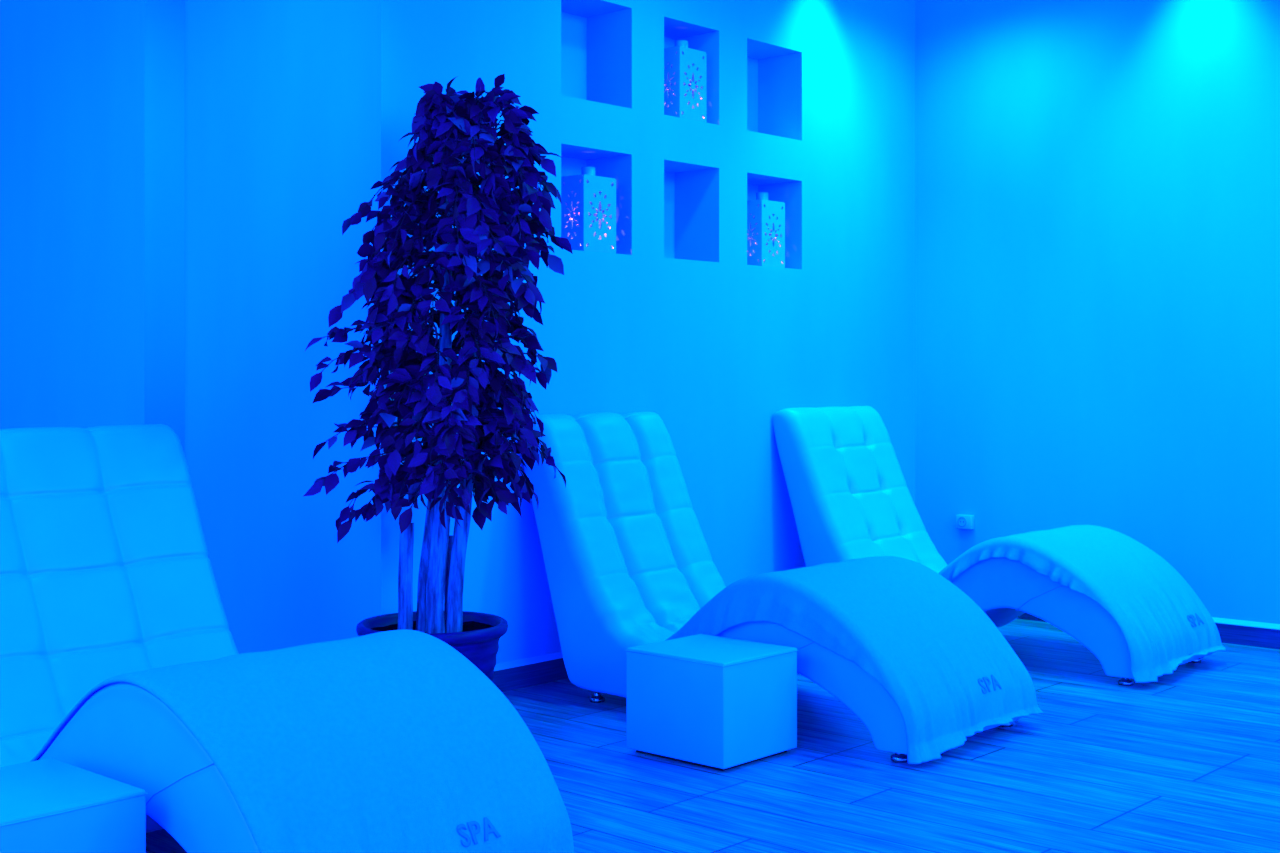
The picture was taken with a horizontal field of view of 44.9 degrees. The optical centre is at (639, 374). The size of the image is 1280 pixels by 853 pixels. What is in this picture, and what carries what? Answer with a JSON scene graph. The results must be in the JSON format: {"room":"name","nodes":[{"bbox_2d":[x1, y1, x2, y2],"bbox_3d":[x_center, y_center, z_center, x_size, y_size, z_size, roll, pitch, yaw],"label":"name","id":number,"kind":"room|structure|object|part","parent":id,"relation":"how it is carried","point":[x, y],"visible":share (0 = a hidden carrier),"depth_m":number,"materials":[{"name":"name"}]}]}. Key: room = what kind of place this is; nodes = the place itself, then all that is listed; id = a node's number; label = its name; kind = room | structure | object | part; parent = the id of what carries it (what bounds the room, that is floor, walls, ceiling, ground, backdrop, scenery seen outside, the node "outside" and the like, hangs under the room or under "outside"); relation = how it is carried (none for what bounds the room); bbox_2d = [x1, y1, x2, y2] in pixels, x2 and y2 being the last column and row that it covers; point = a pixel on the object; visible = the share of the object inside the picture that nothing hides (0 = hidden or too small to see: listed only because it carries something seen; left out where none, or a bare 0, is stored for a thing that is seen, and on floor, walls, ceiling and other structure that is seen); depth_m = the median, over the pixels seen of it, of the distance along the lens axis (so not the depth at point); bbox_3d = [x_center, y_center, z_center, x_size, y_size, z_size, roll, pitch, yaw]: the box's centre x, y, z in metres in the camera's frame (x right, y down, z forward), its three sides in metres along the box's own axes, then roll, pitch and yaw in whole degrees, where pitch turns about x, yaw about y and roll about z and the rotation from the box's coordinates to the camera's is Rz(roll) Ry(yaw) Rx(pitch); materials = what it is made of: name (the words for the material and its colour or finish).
{"room":"spa","nodes":[
{"label":"spa","id":0,"kind":"room"},
{"bbox_2d":[0,0,914,663],"bbox_3d":[-1.153,-0.650,9.615,3.780,4.300,4.576,0,0,42],"label":"wall","id":1,"kind":"structure","parent":0,"point":[180,180],"depth_m":7.91,"materials":[{"name":"paint"}]},
{"bbox_2d":[494,652,562,670],"bbox_3d":[0.327,1.378,8.418,0.022,0.028,4.340,0,0,42],"label":"trim","id":2,"kind":"structure","parent":1,"relation":"attached to","point":[558,655],"depth_m":7.46,"materials":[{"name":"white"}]},
{"bbox_2d":[492,658,567,691],"bbox_3d":[0.323,1.446,8.421,0.012,0.108,4.340,0,0,42],"label":"baseboard","id":3,"kind":"structure","parent":1,"relation":"attached to","point":[508,679],"depth_m":7.47,"materials":[{"name":"brown wood"}]},
{"bbox_2d":[561,166,615,253],"bbox_3d":[-0.264,-0.843,7.938,0.165,0.442,0.240,0,0,42],"label":"lantern","id":4,"kind":"object","parent":1,"relation":"in","point":[590,198],"visible":0.97,"depth_m":7.87,"materials":[{"name":"white metal"}]},
{"bbox_3d":[-0.342,-0.816,7.852,0.149,0.388,0.008,0,0,42],"label":"panel","id":5,"kind":"part","parent":4,"relation":"part of","materials":[{"name":"white metal"}]},
{"bbox_3d":[-0.322,-0.816,7.990,0.008,0.388,0.240,0,0,42],"label":"panel","id":6,"kind":"part","parent":4,"relation":"part of","materials":[{"name":"white metal"}]},
{"bbox_3d":[-0.206,-0.816,7.885,0.008,0.388,0.240,0,0,42],"label":"panel","id":7,"kind":"part","parent":4,"relation":"part of","materials":[{"name":"white metal"}]},
{"bbox_3d":[-0.186,-0.816,8.024,0.149,0.388,0.008,0,0,42],"label":"panel","id":8,"kind":"part","parent":4,"relation":"part of","materials":[{"name":"white metal"}]},
{"bbox_2d":[664,40,706,121],"bbox_3d":[0.228,-1.603,8.481,0.165,0.446,0.226,0,0,42],"label":"lantern","id":9,"kind":"object","parent":1,"relation":"in","point":[686,68],"visible":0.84,"depth_m":8.40,"materials":[{"name":"white metal"}]},
{"bbox_3d":[0.155,-1.576,8.400,0.149,0.392,0.008,0,0,42],"label":"panel","id":10,"kind":"part","parent":9,"relation":"part of","materials":[{"name":"white metal"}]},
{"bbox_3d":[0.170,-1.576,8.534,0.008,0.392,0.226,0,0,42],"label":"panel","id":11,"kind":"part","parent":9,"relation":"part of","materials":[{"name":"white metal"}]},
{"bbox_3d":[0.286,-1.576,8.428,0.008,0.392,0.226,0,0,42],"label":"panel","id":12,"kind":"part","parent":9,"relation":"part of","materials":[{"name":"white metal"}]},
{"bbox_3d":[0.301,-1.576,8.562,0.149,0.392,0.008,0,0,42],"label":"panel","id":13,"kind":"part","parent":9,"relation":"part of","materials":[{"name":"white metal"}]},
{"bbox_2d":[747,192,784,267],"bbox_3d":[0.710,-0.841,9.013,0.165,0.438,0.222,0,0,42],"label":"lantern","id":14,"kind":"object","parent":1,"relation":"in","point":[765,216],"visible":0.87,"depth_m":8.93,"materials":[{"name":"white metal"}]},
{"bbox_3d":[0.652,-0.814,9.066,0.008,0.384,0.222,0,0,42],"label":"panel","id":15,"kind":"part","parent":14,"relation":"part of","materials":[{"name":"white metal"}]},
{"bbox_3d":[0.638,-0.814,8.934,0.149,0.384,0.008,0,0,42],"label":"panel","id":16,"kind":"part","parent":14,"relation":"part of","materials":[{"name":"white ceramic"}]},
{"bbox_3d":[0.782,-0.814,9.092,0.149,0.384,0.008,0,0,42],"label":"panel","id":17,"kind":"part","parent":14,"relation":"part of","materials":[{"name":"white ceramic"}]},
{"bbox_3d":[0.768,-0.814,8.960,0.008,0.384,0.222,0,0,42],"label":"panel","id":18,"kind":"part","parent":14,"relation":"part of","materials":[{"name":"white ceramic"}]},
{"bbox_2d":[146,619,1279,852],"bbox_3d":[0.035,1.550,3.166,14.200,0.100,12.740,0,0,42],"label":"floor","id":19,"kind":"structure","parent":0,"point":[1187,760],"depth_m":5.80,"materials":[{"name":"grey wood"}]},
{"bbox_2d":[0,758,147,852],"bbox_3d":[-1.639,1.292,4.055,0.522,0.415,0.477,0,0,42],"label":"side table","id":20,"kind":"object","parent":19,"relation":"on","point":[49,805],"visible":1,"depth_m":3.98,"materials":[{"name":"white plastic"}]},
{"bbox_2d":[0,424,258,852],"bbox_3d":[-1.366,0.844,4.905,2.214,1.313,1.034,0,0,41],"label":"lounger","id":21,"kind":"object","parent":19,"relation":"on","point":[106,571],"visible":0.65,"depth_m":5.32,"materials":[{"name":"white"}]},
{"bbox_2d":[30,629,573,852],"bbox_3d":[-0.978,1.155,4.579,1.379,0.672,1.135,0,0,41],"label":"towel","id":22,"kind":"object","parent":21,"relation":"on","point":[394,741],"visible":0.91,"depth_m":4.32,"materials":[{"name":"white fabric"}]},
{"bbox_2d":[302,74,572,680],"bbox_3d":[-0.843,0.129,6.475,1.108,2.742,0.783,0,0,-10],"label":"potted ficus","id":23,"kind":"object","parent":19,"relation":"on","point":[465,394],"visible":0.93,"depth_m":6.37,"materials":[{"name":"plant"}]},
{"bbox_2d":[356,611,507,680],"bbox_3d":[-0.870,1.267,6.502,0.632,0.466,0.632,0,0,42],"label":"pot","id":24,"kind":"object","parent":23,"relation":"attached to","point":[475,635],"depth_m":6.42,"materials":[{"name":"ceramic"}]},
{"bbox_2d":[625,634,797,770],"bbox_3d":[0.285,1.292,6.167,0.509,0.415,0.472,0,0,42],"label":"side table","id":25,"kind":"object","parent":19,"relation":"on","point":[708,701],"visible":1,"depth_m":6.01,"materials":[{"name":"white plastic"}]},
{"bbox_2d":[523,412,1022,762],"bbox_3d":[0.542,0.843,7.011,2.214,1.313,0.934,0,0,42],"label":"lounger","id":26,"kind":"object","parent":19,"relation":"on","point":[628,561],"visible":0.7,"depth_m":7.27,"materials":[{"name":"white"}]},
{"bbox_3d":[0.061,0.819,7.447,0.915,1.264,0.930,0,0,42],"label":"backrest","id":27,"kind":"part","parent":26,"relation":"part of","materials":[{"name":"white leather"}]},
{"bbox_2d":[665,556,1042,763],"bbox_3d":[0.909,1.159,6.678,1.361,0.680,1.028,0,0,42],"label":"towel","id":28,"kind":"object","parent":26,"relation":"on","point":[950,673],"visible":0.99,"depth_m":6.34,"materials":[{"name":"white fabric"}]},
{"bbox_2d":[773,406,1211,685],"bbox_3d":[1.883,0.844,8.491,2.214,1.312,0.929,0,0,42],"label":"lounger","id":29,"kind":"object","parent":19,"relation":"on","point":[851,498],"visible":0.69,"depth_m":8.75,"materials":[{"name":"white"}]},
{"bbox_3d":[1.401,0.819,8.928,0.914,1.263,0.925,0,0,42],"label":"backrest","id":30,"kind":"part","parent":29,"relation":"part of","materials":[{"name":"white leather"}]},
{"bbox_2d":[938,525,1225,682],"bbox_3d":[2.269,1.158,8.144,1.322,0.681,1.034,0,0,42],"label":"towel","id":31,"kind":"object","parent":29,"relation":"on","point":[1163,623],"visible":0.91,"depth_m":7.82,"materials":[{"name":"white fabric"}]},
{"bbox_2d":[915,0,1279,623],"bbox_3d":[5.493,-0.650,6.749,10.920,4.300,0.100,0,0,42],"label":"wall","id":32,"kind":"structure","parent":0,"point":[1097,182],"depth_m":9.17,"materials":[{"name":"paint"}]},
{"bbox_2d":[956,514,973,529],"bbox_3d":[2.049,0.926,9.769,0.110,0.088,0.048,0,0,42],"label":"wall socket","id":33,"kind":"object","parent":32,"relation":"attached to","point":[962,521],"visible":1,"depth_m":9.74,"materials":[{"name":"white plastic"}]},
{"bbox_2d":[1017,613,1279,648],"bbox_3d":[5.641,1.446,6.540,10.420,0.108,0.012,0,0,42],"label":"baseboard","id":34,"kind":"structure","parent":32,"relation":"attached to","point":[1231,634],"depth_m":8.59,"materials":[{"name":"brown wood"}]},
{"bbox_2d":[1212,617,1279,629],"bbox_3d":[5.637,1.378,6.536,10.420,0.028,0.022,0,0,42],"label":"trim","id":35,"kind":"structure","parent":32,"relation":"attached to","point":[1216,620],"depth_m":8.59,"materials":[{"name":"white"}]}
]}

